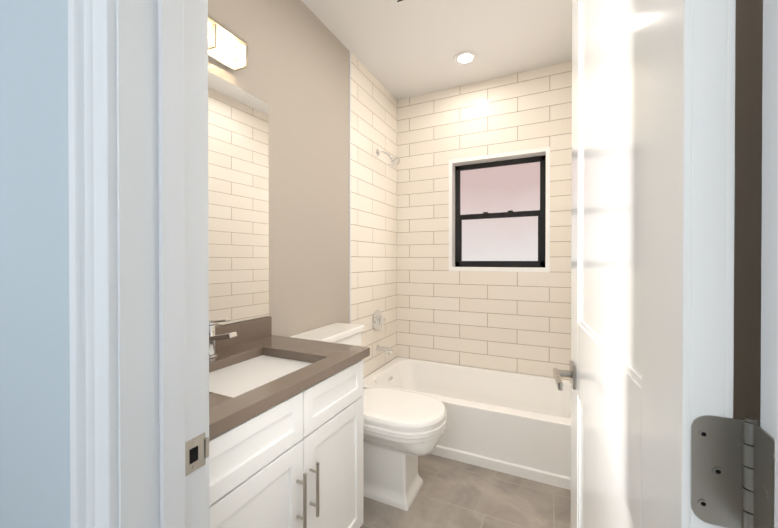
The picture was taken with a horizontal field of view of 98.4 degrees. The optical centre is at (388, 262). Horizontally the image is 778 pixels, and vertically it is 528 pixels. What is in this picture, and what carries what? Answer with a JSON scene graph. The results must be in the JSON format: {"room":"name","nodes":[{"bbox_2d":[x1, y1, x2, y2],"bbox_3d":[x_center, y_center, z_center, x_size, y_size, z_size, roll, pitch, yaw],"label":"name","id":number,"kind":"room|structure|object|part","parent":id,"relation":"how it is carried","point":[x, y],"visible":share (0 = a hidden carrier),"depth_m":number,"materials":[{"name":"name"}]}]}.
{"room":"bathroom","nodes":[
{"label":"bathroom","id":0,"kind":"room"},
{"bbox_2d":[0,0,69,527],"bbox_3d":[-0.284,-0.128,0.521,5.000,2.720,0.139,0,0,25],"label":"wall","id":1,"kind":"structure","parent":0,"point":[34,349],"depth_m":0.62,"materials":[{"name":"paint"}]},
{"bbox_2d":[68,0,777,527],"bbox_3d":[-0.033,0.165,0.403,0.901,2.135,0.201,0,0,25],"label":"door frame","id":2,"kind":"structure","parent":1,"relation":"attached to","point":[160,232],"depth_m":0.51,"materials":[{"name":"white paint"}]},
{"bbox_2d":[185,433,208,475],"bbox_3d":[-0.349,0.347,0.610,0.004,0.060,0.047,0,0,25],"label":"strike plate","id":3,"kind":"object","parent":2,"relation":"attached to","point":[196,451],"visible":1,"depth_m":0.61,"materials":[{"name":"silver metal"}]},
{"bbox_2d":[553,0,774,527],"bbox_3d":[0.422,0.198,0.667,0.165,2.046,0.796,0,0,25],"label":"door","id":4,"kind":"structure","parent":1,"relation":"in","point":[661,437],"depth_m":0.40,"materials":[{"name":"white paint"}]},
{"bbox_2d":[208,0,348,336],"bbox_3d":[-0.469,-0.137,2.131,0.120,2.720,2.610,0,0,25],"label":"wall","id":5,"kind":"structure","parent":0,"point":[294,74],"depth_m":1.92,"materials":[{"name":"beige paint"}]},
{"bbox_2d":[208,15,247,70],"bbox_3d":[-0.755,-0.896,1.261,0.104,0.100,0.472,0,0,25],"label":"sconce","id":6,"kind":"object","parent":5,"relation":"attached to","point":[216,24],"depth_m":1.38,"materials":[{"name":"white glass"}]},
{"bbox_3d":[-0.747,-0.890,1.257,0.070,0.084,0.466,0,0,25],"label":"vanity light fixture shade","id":7,"kind":"part","parent":6,"relation":"part of","materials":[{"name":"white glass"}]},
{"bbox_2d":[208,71,268,325],"bbox_3d":[-0.779,-0.260,1.330,0.006,1.064,0.798,0,0,25],"label":"frameless mirror","id":8,"kind":"object","parent":5,"relation":"attached to","point":[238,155],"visible":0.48,"depth_m":1.52,"materials":[{"name":"clear glass"}]},
{"bbox_2d":[349,51,350,323],"bbox_3d":[-0.276,-0.138,2.386,0.010,2.720,0.005,0,0,25],"label":"trim","id":9,"kind":"structure","parent":5,"relation":"attached to","point":[349,187],"depth_m":2.38,"materials":[{"name":"white paint"}]},
{"bbox_2d":[351,52,396,377],"bbox_3d":[-0.102,-0.140,2.754,0.008,2.720,0.810,0,0,25],"label":"wall tiles","id":10,"kind":"structure","parent":5,"relation":"attached to","point":[373,207],"depth_m":2.69,"materials":[{"name":"white tile"}]},
{"bbox_2d":[373,310,385,330],"bbox_3d":[-0.063,0.474,2.749,0.068,0.170,0.170,0,0,25],"label":"tub valve","id":11,"kind":"object","parent":10,"relation":"attached to","point":[379,320],"visible":1,"depth_m":2.73,"materials":[{"name":"silver metal"}]},
{"bbox_2d":[376,344,392,354],"bbox_3d":[-0.032,0.709,2.736,0.137,0.068,0.064,0,0,25],"label":"tub spout","id":12,"kind":"object","parent":10,"relation":"attached to","point":[388,350],"visible":1,"depth_m":2.72,"materials":[{"name":"silver metal"}]},
{"bbox_2d":[376,149,399,167],"bbox_3d":[-0.004,-0.846,2.714,0.199,0.170,0.100,0,0,25],"label":"shower head","id":13,"kind":"object","parent":10,"relation":"attached to","point":[394,162],"visible":1,"depth_m":2.69},
{"bbox_2d":[301,0,571,99],"bbox_3d":[-0.118,-1.540,0.860,5.000,0.100,4.630,0,0,25],"label":"ceiling","id":14,"kind":"structure","parent":0,"point":[411,49],"depth_m":2.23,"materials":[{"name":"white paint"}]},
{"bbox_2d":[391,0,414,6],"bbox_3d":[0.108,-1.487,1.755,0.300,0.015,0.300,0,0,25],"label":"ceiling vent","id":15,"kind":"object","parent":14,"relation":"in","point":[396,3],"visible":0.96,"depth_m":1.91,"materials":[{"name":"white paint"}]},
{"bbox_2d":[453,51,477,65],"bbox_3d":[0.559,-1.494,2.459,0.176,0.009,0.176,0,0,25],"label":"recessed light","id":16,"kind":"object","parent":14,"relation":"in","point":[463,58],"visible":1,"depth_m":2.45,"materials":[{"name":"white paint"}]},
{"bbox_2d":[360,454,570,527],"bbox_3d":[-0.118,1.280,0.875,5.000,0.100,4.630,0,0,25],"label":"floor","id":17,"kind":"structure","parent":0,"point":[454,494],"depth_m":1.71,"materials":[{"name":"tile"}]},
{"bbox_2d":[209,316,369,527],"bbox_3d":[-0.513,0.720,1.201,0.598,1.016,0.817,0,0,25],"label":"bathroom vanity","id":18,"kind":"object","parent":17,"relation":"on","point":[285,432],"visible":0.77,"depth_m":1.11,"materials":[{"name":"white paint"}]},
{"bbox_2d":[209,316,369,439],"bbox_3d":[-0.520,0.338,1.202,0.583,0.128,0.817,0,0,25],"label":"countertop","id":19,"kind":"structure","parent":18,"relation":"on","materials":[{"name":"brown stone"}]},
{"bbox_2d":[209,319,236,358],"bbox_3d":[-0.647,0.289,1.277,0.160,0.154,0.054,0,0,25],"label":"faucet","id":20,"kind":"object","parent":19,"relation":"on","point":[213,337],"depth_m":1.28,"materials":[{"name":"silver metal"}]},
{"bbox_2d":[290,323,446,510],"bbox_3d":[-0.081,0.813,1.863,0.809,0.823,0.456,0,0,25],"label":"toilet","id":21,"kind":"object","parent":17,"relation":"on","point":[403,430],"visible":0.46,"depth_m":1.72,"materials":[{"name":"white ceramic"}]},
{"bbox_2d":[363,357,570,489],"bbox_3d":[0.591,1.049,2.433,1.520,0.345,0.802,0,0,25],"label":"bathtub","id":22,"kind":"object","parent":17,"relation":"on","point":[514,424],"visible":0.52,"depth_m":2.09,"materials":[{"name":"white ceramic"}]},
{"bbox_2d":[397,61,571,379],"bbox_3d":[0.803,-0.141,2.871,1.540,2.720,0.180,0,0,25],"label":"wall","id":23,"kind":"structure","parent":0,"point":[517,322],"depth_m":2.79,"materials":[{"name":"tile"}]},
{"bbox_2d":[449,147,549,271],"bbox_3d":[0.911,-0.406,2.817,0.790,0.958,0.179,0,0,25],"label":"window unit","id":24,"kind":"structure","parent":23,"relation":"in","point":[499,212],"depth_m":2.83,"materials":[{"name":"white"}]},
{"bbox_2d":[733,0,762,422],"bbox_3d":[1.030,-0.133,1.417,0.120,2.720,2.610,0,0,25],"label":"wall","id":25,"kind":"structure","parent":0,"point":[748,200],"depth_m":0.48,"materials":[{"name":"beige paint"}]}
]}

